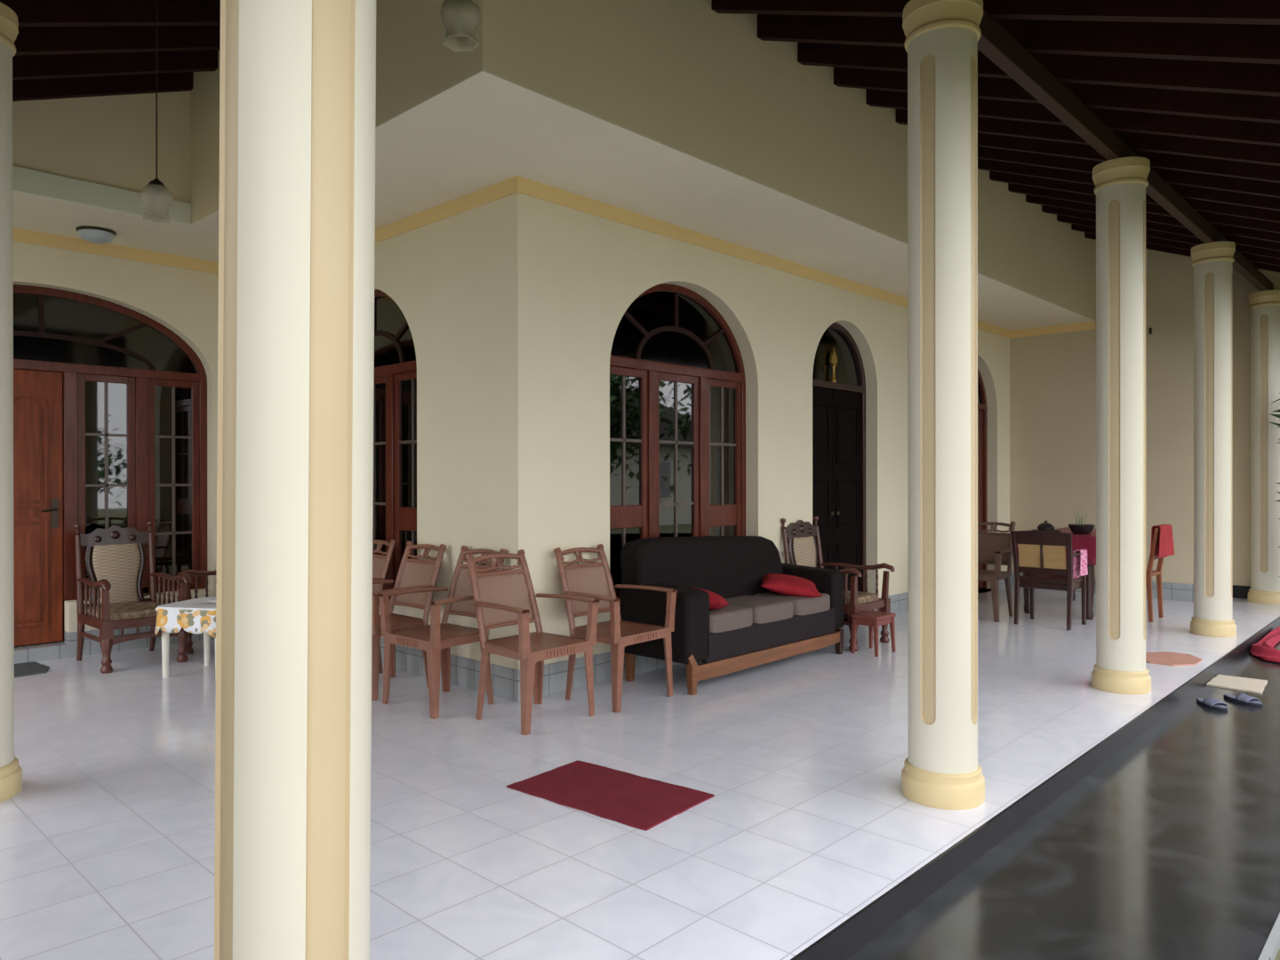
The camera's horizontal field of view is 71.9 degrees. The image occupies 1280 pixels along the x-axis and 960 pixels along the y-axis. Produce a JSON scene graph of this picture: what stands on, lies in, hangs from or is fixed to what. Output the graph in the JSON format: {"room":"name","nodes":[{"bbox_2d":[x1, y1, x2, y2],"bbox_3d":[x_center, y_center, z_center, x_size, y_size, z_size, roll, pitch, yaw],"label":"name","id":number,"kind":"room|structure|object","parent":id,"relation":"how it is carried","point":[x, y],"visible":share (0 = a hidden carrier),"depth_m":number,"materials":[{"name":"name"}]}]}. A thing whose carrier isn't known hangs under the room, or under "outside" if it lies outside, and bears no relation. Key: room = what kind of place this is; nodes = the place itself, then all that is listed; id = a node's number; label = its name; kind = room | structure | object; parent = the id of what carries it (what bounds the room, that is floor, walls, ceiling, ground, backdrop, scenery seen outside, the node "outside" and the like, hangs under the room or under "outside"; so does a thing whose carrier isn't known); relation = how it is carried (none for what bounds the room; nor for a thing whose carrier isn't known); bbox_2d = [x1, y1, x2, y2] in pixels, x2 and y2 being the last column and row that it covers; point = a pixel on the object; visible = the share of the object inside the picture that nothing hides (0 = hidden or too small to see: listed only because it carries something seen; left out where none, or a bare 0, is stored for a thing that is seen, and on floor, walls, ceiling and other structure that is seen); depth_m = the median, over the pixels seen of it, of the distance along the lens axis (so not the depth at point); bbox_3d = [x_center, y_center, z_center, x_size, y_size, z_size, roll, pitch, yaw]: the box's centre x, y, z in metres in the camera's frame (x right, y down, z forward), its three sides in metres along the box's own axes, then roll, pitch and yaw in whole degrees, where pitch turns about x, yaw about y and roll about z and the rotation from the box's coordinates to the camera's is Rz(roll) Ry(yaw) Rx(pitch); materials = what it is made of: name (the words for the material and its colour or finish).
{"room":"house veranda","nodes":[
{"label":"house veranda","id":0,"kind":"room"},
{"bbox_2d":[13,240,218,632],"bbox_3d":[-4.858,-0.244,6.260,0.220,3.178,4.788,0,0,44],"label":"wall","id":1,"kind":"structure","parent":0,"point":[185,301],"depth_m":7.13,"materials":[{"name":"beige paint"}]},
{"bbox_2d":[13,284,207,646],"bbox_3d":[-4.500,-0.106,6.667,0.139,2.700,2.350,0,0,44],"label":"door","id":2,"kind":"structure","parent":1,"relation":"in","point":[110,403],"depth_m":6.92,"materials":[{"name":"brown wood"}]},
{"bbox_2d":[14,625,213,663],"bbox_3d":[-4.484,1.249,6.655,0.220,0.190,2.350,0,0,44],"label":"trim","id":3,"kind":"structure","parent":1,"relation":"attached to","point":[36,652],"depth_m":6.72,"materials":[{"name":"grey tile"}]},
{"bbox_2d":[374,200,495,664],"bbox_3d":[-2.014,-0.248,6.709,3.287,3.178,0.220,0,0,44],"label":"wall","id":4,"kind":"structure","parent":0,"point":[441,275],"depth_m":5.82,"materials":[{"name":"beige paint"}]},
{"bbox_2d":[372,289,416,599],"bbox_3d":[-2.050,-0.280,6.800,1.680,2.348,0.078,0,0,44],"label":"window","id":5,"kind":"structure","parent":4,"relation":"in","point":[395,376],"depth_m":6.56,"materials":[{"name":"brown wood"}]},
{"bbox_2d":[379,637,518,701],"bbox_3d":[-2.012,1.246,6.552,3.507,0.190,0.012,0,0,44],"label":"baseboard","id":6,"kind":"structure","parent":4,"relation":"attached to","point":[465,672],"depth_m":5.71,"materials":[{"name":"grey tile"}]},
{"bbox_2d":[12,0,1095,319],"bbox_3d":[-0.249,-2.456,7.068,3.627,1.212,12.317,0,0,44],"label":"wall","id":7,"kind":"structure","parent":0,"point":[691,77],"depth_m":5.60,"materials":[{"name":"beige paint"}]},
{"bbox_2d":[12,165,191,225],"bbox_3d":[-4.472,-1.908,5.059,0.030,0.157,3.585,0,0,44],"label":"beam","id":8,"kind":"structure","parent":7,"relation":"attached to","point":[25,180],"depth_m":5.91,"materials":[{"name":"white paint"}]},
{"bbox_2d":[12,68,1095,330],"bbox_3d":[-1.889,-1.845,8.490,7.965,0.010,12.517,0,0,44],"label":"ceiling","id":9,"kind":"structure","parent":0,"point":[485,129],"depth_m":5.57,"materials":[{"name":"white paint"}]},
{"bbox_2d":[75,225,116,244],"bbox_3d":[-3.999,-1.789,6.490,0.256,0.090,0.256,0,0,44],"label":"ceiling lamp","id":10,"kind":"object","parent":9,"relation":"attached to","point":[94,235],"visible":1,"depth_m":6.42,"materials":[{"name":"white glass"}]},
{"bbox_2d":[0,586,1279,959],"bbox_3d":[-0.720,1.486,8.246,9.600,0.300,13.120,0,0,44],"label":"floor","id":11,"kind":"structure","parent":0,"point":[108,838],"depth_m":3.68,"materials":[{"name":"white tile"}]},
{"bbox_2d":[0,1,22,801],"bbox_3d":[-2.832,-0.329,3.744,0.337,3.352,0.337,0,0,44],"label":"column","id":12,"kind":"structure","parent":11,"relation":"on","point":[11,772],"depth_m":3.75,"materials":[{"name":"beige paint"}]},
{"bbox_2d":[14,661,48,677],"bbox_3d":[-4.437,1.339,6.154,0.475,0.012,0.513,0,0,44],"label":"floor mat","id":13,"kind":"object","parent":11,"relation":"on","point":[33,668],"visible":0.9,"depth_m":6.22,"materials":[{"name":"grey fabric"}]},
{"bbox_2d":[73,520,191,673],"bbox_3d":[-3.774,0.836,6.540,0.760,1.025,0.596,0,0,42],"label":"chair","id":14,"kind":"object","parent":11,"relation":"on","point":[119,558],"visible":0.87,"depth_m":6.61,"materials":[{"name":"brown wood"}]},
{"bbox_2d":[91,601,161,620],"bbox_3d":[-3.763,0.973,6.530,0.550,0.070,0.450,0,0,42],"label":"seat cushion","id":15,"kind":"object","parent":14,"relation":"on","point":[119,611],"depth_m":6.38,"materials":[{"name":"beige fabric"}]},
{"bbox_2d":[155,607,215,679],"bbox_3d":[-2.987,1.103,6.164,0.500,0.480,0.500,0,0,12],"label":"side table","id":16,"kind":"object","parent":11,"relation":"on","point":[165,636],"visible":0.31,"depth_m":6.00,"materials":[{"name":"beige plastic"}]},
{"bbox_2d":[154,596,215,638],"bbox_3d":[-2.987,0.956,6.163,0.600,0.201,0.600,0,0,12],"label":"tablecloth","id":17,"kind":"object","parent":16,"relation":"on","point":[196,615],"visible":0.53,"depth_m":5.91,"materials":[{"name":"fabric"}]},
{"bbox_2d":[176,568,216,654],"bbox_3d":[-3.142,0.834,6.989,0.596,1.025,0.760,0,0,26],"label":"chair","id":18,"kind":"object","parent":11,"relation":"on","point":[188,645],"visible":0.07,"depth_m":6.86,"materials":[{"name":"brown wood"}]},
{"bbox_2d":[214,0,375,959],"bbox_3d":[-0.666,-0.327,1.708,0.359,3.353,0.337,0,0,13],"label":"column","id":19,"kind":"structure","parent":11,"relation":"on","point":[298,77],"depth_m":1.60,"materials":[{"name":"beige paint"}]},
{"bbox_2d":[372,539,396,673],"bbox_3d":[-2.068,0.881,6.173,0.586,0.922,0.599,0,0,44],"label":"armchair","id":20,"kind":"object","parent":11,"relation":"on","point":[380,563],"visible":0.21,"depth_m":6.23,"materials":[{"name":"brown wood"}]},
{"bbox_2d":[371,541,446,700],"bbox_3d":[-1.623,0.881,5.750,0.586,0.922,0.599,0,0,42],"label":"armchair","id":21,"kind":"object","parent":11,"relation":"on","point":[412,573],"visible":0.57,"depth_m":5.82,"materials":[{"name":"brown wood"}]},
{"bbox_2d":[377,545,506,719],"bbox_3d":[-1.160,0.881,5.338,0.586,0.922,0.599,0,0,42],"label":"armchair","id":22,"kind":"object","parent":11,"relation":"on","point":[436,639],"visible":0.83,"depth_m":5.29,"materials":[{"name":"brown wood"}]},
{"bbox_2d":[464,549,599,735],"bbox_3d":[-0.647,0.881,5.021,0.599,0.922,0.586,0,0,41],"label":"armchair","id":23,"kind":"object","parent":11,"relation":"on","point":[501,598],"visible":1,"depth_m":5.01,"materials":[{"name":"brown wood"}]},
{"bbox_2d":[506,760,714,831],"bbox_3d":[-0.134,1.339,3.799,0.776,0.008,0.475,0,0,38],"label":"floor mat","id":24,"kind":"object","parent":11,"relation":"on","point":[626,798],"visible":1,"depth_m":3.75,"materials":[{"name":"red fabric"}]},
{"bbox_2d":[553,544,677,712],"bbox_3d":[-0.184,0.880,5.462,0.599,0.922,0.586,0,0,41],"label":"armchair","id":25,"kind":"object","parent":11,"relation":"on","point":[592,580],"visible":0.93,"depth_m":5.45,"materials":[{"name":"brown wood"}]},
{"bbox_2d":[620,536,844,695],"bbox_3d":[0.717,0.868,6.355,0.648,0.940,1.880,0,0,44],"label":"sofa","id":26,"kind":"object","parent":11,"relation":"on","point":[759,626],"visible":0.9,"depth_m":6.04,"materials":[{"name":"fabric"}]},
{"bbox_2d":[692,587,729,609],"bbox_3d":[0.402,0.789,5.869,0.354,0.153,0.365,0,0,14],"label":"throw pillow","id":27,"kind":"object","parent":26,"relation":"on","point":[716,602],"visible":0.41,"depth_m":5.73,"materials":[{"name":"red fabric"}]},
{"bbox_2d":[709,604,752,632],"bbox_3d":[0.453,0.934,5.973,0.470,0.154,0.482,0,0,44],"label":"seat cushion","id":28,"kind":"object","parent":26,"relation":"on","point":[731,618],"depth_m":5.82,"materials":[{"name":"grey fabric"}]},
{"bbox_2d":[724,595,793,623],"bbox_3d":[0.791,0.933,6.330,0.470,0.154,0.482,0,0,44],"label":"seat cushion","id":29,"kind":"object","parent":26,"relation":"on","point":[766,610],"depth_m":6.20,"materials":[{"name":"grey fabric"}]},
{"bbox_2d":[760,573,823,597],"bbox_3d":[1.131,0.797,6.679,0.454,0.155,0.464,0,0,6],"label":"throw pillow","id":30,"kind":"object","parent":26,"relation":"on","point":[782,584],"visible":0.94,"depth_m":6.51,"materials":[{"name":"red fabric"}]},
{"bbox_2d":[753,591,830,615],"bbox_3d":[1.130,0.932,6.686,0.470,0.154,0.482,0,0,44],"label":"seat cushion","id":31,"kind":"object","parent":26,"relation":"on","point":[803,605],"depth_m":6.52,"materials":[{"name":"grey fabric"}]},
{"bbox_2d":[780,516,895,651],"bbox_3d":[1.624,0.828,7.286,0.760,1.025,0.596,0,0,44],"label":"chair","id":32,"kind":"object","parent":11,"relation":"on","point":[806,549],"visible":0.56,"depth_m":7.32,"materials":[{"name":"brown wood"}]},
{"bbox_2d":[843,590,879,604],"bbox_3d":[1.635,0.965,7.276,0.550,0.070,0.450,0,0,44],"label":"seat cushion","id":33,"kind":"object","parent":32,"relation":"on","point":[865,597],"depth_m":7.11,"materials":[{"name":"beige fabric"}]},
{"bbox_2d":[851,610,895,656],"bbox_3d":[1.810,1.186,6.836,0.222,0.301,0.300,0,0,44],"label":"footstool","id":34,"kind":"object","parent":11,"relation":"on","point":[875,619],"visible":1,"depth_m":6.79,"materials":[{"name":"brown wood"}]},
{"bbox_2d":[901,0,984,809],"bbox_3d":[1.285,-0.334,3.749,0.337,3.352,0.337,0,0,44],"label":"column","id":35,"kind":"structure","parent":11,"relation":"on","point":[941,770],"depth_m":3.63,"materials":[{"name":"beige paint"}]},
{"bbox_2d":[977,521,1015,622],"bbox_3d":[3.361,0.870,8.650,0.586,0.922,0.599,0,0,44],"label":"armchair","id":36,"kind":"object","parent":11,"relation":"on","point":[996,548],"visible":0.62,"depth_m":8.67,"materials":[{"name":"brown wood"}]},
{"bbox_2d":[790,616,1279,959],"bbox_3d":[1.019,1.391,7.689,6.336,0.109,11.532,0,0,44],"label":"trim","id":37,"kind":"structure","parent":11,"relation":"attached to","point":[852,934],"depth_m":3.45,"materials":[{"name":"black tile"}]},
{"bbox_2d":[1010,530,1086,630],"bbox_3d":[3.774,0.894,8.126,0.544,0.876,0.490,0,0,44],"label":"armchair","id":38,"kind":"object","parent":11,"relation":"on","point":[1046,565],"visible":0.97,"depth_m":8.01,"materials":[{"name":"brown wood"}]},
{"bbox_2d":[1072,549,1087,578],"bbox_3d":[4.010,0.772,8.027,0.076,0.278,0.221,0,0,44],"label":"hand towel","id":39,"kind":"object","parent":38,"relation":"hanging from","point":[1080,563],"visible":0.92,"depth_m":8.01,"materials":[{"name":"pink fabric"}]},
{"bbox_2d":[1022,563,1095,619],"bbox_3d":[4.524,0.931,9.084,0.720,0.795,1.440,0,0,44],"label":"dining table","id":40,"kind":"object","parent":11,"relation":"on","point":[1091,577],"visible":0.2,"depth_m":8.39,"materials":[{"name":"brown wood"}]},
{"bbox_2d":[1016,527,1095,565],"bbox_3d":[4.524,0.665,9.083,0.780,0.271,1.500,0,0,44],"label":"tablecloth","id":41,"kind":"object","parent":40,"relation":"on","point":[1079,541],"visible":0.12,"depth_m":8.38,"materials":[{"name":"red fabric"}]},
{"bbox_2d":[1037,520,1054,531],"bbox_3d":[4.053,0.467,8.812,0.160,0.125,0.160,0,0,44],"label":"bowl","id":42,"kind":"object","parent":41,"relation":"on","point":[1044,526],"visible":0.84,"depth_m":8.76,"materials":[{"name":"black ceramic"}]},
{"bbox_2d":[1068,509,1095,534],"bbox_3d":[4.360,0.402,8.714,0.240,0.256,0.240,0,0,44],"label":"potted plant","id":43,"kind":"object","parent":41,"relation":"on","point":[1076,528],"visible":1,"depth_m":8.65,"materials":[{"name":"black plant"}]},
{"bbox_2d":[1091,156,1151,694],"bbox_3d":[3.082,-0.340,5.655,0.337,3.352,0.337,0,0,44],"label":"column","id":44,"kind":"structure","parent":11,"relation":"on","point":[1121,184],"depth_m":5.54,"materials":[{"name":"beige paint"}]},
{"bbox_2d":[1145,527,1163,622],"bbox_3d":[4.792,0.886,8.512,0.464,0.887,0.405,0,0,44],"label":"dining chair","id":45,"kind":"object","parent":11,"relation":"on","point":[1149,572],"visible":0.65,"depth_m":8.27,"materials":[{"name":"orange wood"}]},
{"bbox_2d":[1150,524,1174,558],"bbox_3d":[4.948,0.576,8.363,0.095,0.297,0.520,0,0,44],"label":"cloth","id":46,"kind":"object","parent":45,"relation":"hanging from","point":[1164,544],"visible":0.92,"depth_m":8.32,"materials":[{"name":"red fabric"}]},
{"bbox_2d":[1145,651,1202,666],"bbox_3d":[3.942,1.329,6.562,0.370,0.010,0.525,0,0,44],"label":"floor mat","id":47,"kind":"object","parent":11,"relation":"on","point":[1161,658],"visible":0.89,"depth_m":6.52,"materials":[{"name":"fabric"}]},
{"bbox_2d":[1190,240,1236,637],"bbox_3d":[4.951,-0.345,7.622,0.337,3.352,0.337,0,0,44],"label":"column","id":48,"kind":"structure","parent":11,"relation":"on","point":[1212,262],"depth_m":7.50,"materials":[{"name":"beige paint"}]},
{"bbox_2d":[1248,289,1279,604],"bbox_3d":[6.785,-0.351,9.553,0.337,3.352,0.337,0,0,44],"label":"column","id":49,"kind":"structure","parent":11,"relation":"on","point":[1265,305],"depth_m":9.45,"materials":[{"name":"beige paint"}]},
{"bbox_2d":[0,0,1279,290],"bbox_3d":[2.109,-2.321,7.390,6.562,1.425,14.769,0,0,44],"label":"roof","id":50,"kind":"structure","parent":0,"point":[1067,88],"depth_m":5.12,"materials":[{"name":"wood"}]},
{"bbox_2d":[147,0,166,212],"bbox_3d":[-2.508,-1.996,4.576,0.151,1.282,0.151,0,0,44],"label":"pendant lamp","id":51,"kind":"object","parent":50,"relation":"hanging from","point":[156,185],"visible":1,"depth_m":4.57,"materials":[{"name":"brown metal"}]},
{"bbox_2d":[449,0,471,35],"bbox_3d":[-0.683,-2.229,3.360,0.151,1.139,0.151,0,0,44],"label":"pendant lamp","id":52,"kind":"object","parent":50,"relation":"hanging from","point":[460,24],"visible":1,"depth_m":3.35,"materials":[{"name":"brown metal"}]},
{"bbox_2d":[495,192,1009,670],"bbox_3d":[1.850,-0.256,8.231,0.220,3.178,7.749,0,0,44],"label":"wall","id":53,"kind":"structure","parent":0,"point":[566,277],"depth_m":6.04,"materials":[{"name":"beige paint"}]},
{"bbox_2d":[12,176,1095,338],"bbox_3d":[-0.478,-1.792,7.164,13.072,0.095,3.214,0,0,-22],"label":"trim","id":54,"kind":"structure","parent":53,"relation":"attached to","point":[517,184],"depth_m":6.57,"materials":[{"name":"yellow paint"}]},
{"bbox_2d":[609,283,745,607],"bbox_3d":[0.267,-0.283,6.624,0.078,2.348,1.680,0,0,44],"label":"window","id":55,"kind":"structure","parent":53,"relation":"in","point":[677,380],"depth_m":6.61,"materials":[{"name":"brown wood"}]},
{"bbox_2d":[517,576,1010,702],"bbox_3d":[1.932,1.238,8.149,0.012,0.190,7.761,0,0,44],"label":"baseboard","id":56,"kind":"structure","parent":53,"relation":"attached to","point":[555,675],"depth_m":5.81,"materials":[{"name":"grey tile"}]},
{"bbox_2d":[812,322,865,619],"bbox_3d":[1.799,-0.067,8.228,0.109,2.800,1.150,0,0,44],"label":"door","id":57,"kind":"structure","parent":53,"relation":"in","point":[838,373],"depth_m":8.31,"materials":[{"name":"brown wood"}]},
{"bbox_2d":[977,368,987,589],"bbox_3d":[3.751,-0.068,10.298,0.090,2.790,1.340,0,0,44],"label":"door","id":58,"kind":"structure","parent":53,"relation":"in","point":[982,408],"depth_m":10.71,"materials":[{"name":"brown wood"}]},
{"bbox_2d":[846,641,1279,959],"bbox_3d":[2.055,1.538,8.121,7.244,0.190,15.400,0,0,44],"label":"walkway","id":59,"kind":"object","parent":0,"point":[1169,849],"depth_m":3.33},
{"bbox_2d":[1196,696,1228,711],"bbox_3d":[3.652,1.419,5.638,0.113,0.054,0.259,0,0,-4],"label":"slipper","id":60,"kind":"object","parent":59,"relation":"on","point":[1210,702],"visible":1,"depth_m":5.59,"materials":[{"name":"grey"}]},
{"bbox_2d":[1206,674,1267,694],"bbox_3d":[4.231,1.438,6.233,0.328,0.012,0.460,0,0,44],"label":"doormat","id":61,"kind":"object","parent":59,"relation":"on","point":[1228,682],"visible":1,"depth_m":6.20,"materials":[{"name":"beige fabric"}]},
{"bbox_2d":[1223,693,1263,706],"bbox_3d":[3.921,1.418,5.740,0.113,0.054,0.259,0,0,-18],"label":"slipper","id":62,"kind":"object","parent":59,"relation":"on","point":[1241,698],"visible":1,"depth_m":5.70,"materials":[{"name":"grey"}]},
{"bbox_2d":[1248,626,1279,663],"bbox_3d":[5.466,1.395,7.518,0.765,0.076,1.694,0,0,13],"label":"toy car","id":63,"kind":"object","parent":59,"relation":"on","point":[1264,649],"visible":1,"depth_m":7.25,"materials":[{"name":"red plastic"}]},
{"bbox_2d":[1267,392,1279,576],"bbox_3d":[6.778,0.229,8.873,0.795,2.416,0.776,0,0,1],"label":"shrub","id":64,"kind":"object","parent":59,"relation":"on","point":[1276,411],"visible":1,"depth_m":9.03,"materials":[{"name":"green plant"}]},
{"bbox_2d":[1009,240,1279,585],"bbox_3d":[5.893,-0.850,10.369,3.137,4.350,0.923,0,0,44],"label":"wall","id":65,"kind":"structure","parent":0,"point":[1052,377],"depth_m":9.92,"materials":[{"name":"beige paint"}]},
{"bbox_2d":[1010,571,1193,601],"bbox_3d":[5.382,1.231,10.216,2.145,0.190,0.012,0,0,44],"label":"baseboard","id":66,"kind":"structure","parent":65,"relation":"attached to","point":[1171,591],"depth_m":9.74,"materials":[{"name":"grey tile"}]},
{"bbox_2d":[1232,584,1250,599],"bbox_3d":[6.877,1.255,9.753,0.660,0.140,0.030,0,0,44],"label":"trim","id":67,"kind":"structure","parent":65,"relation":"attached to","point":[1238,591],"depth_m":9.88,"materials":[{"name":"black"}]},
{"bbox_2d":[1258,912,1279,959],"bbox_3d":[2.054,1.535,8.101,7.269,0.196,15.430,0,0,44],"label":"trim","id":68,"kind":"structure","parent":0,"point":[1271,948],"depth_m":2.76,"materials":[{"name":"grey concrete"}]},
{"label":"ground","id":69,"kind":"structure","parent":0,"visible":0},
{"bbox_2d":[1274,948,1279,959],"bbox_3d":[6.236,1.554,5.114,26.000,0.160,44.000,0,0,44],"label":"lawn","id":70,"kind":"structure","parent":69,"relation":"on","point":[1277,957],"depth_m":2.75,"materials":[{"name":"green plant"}]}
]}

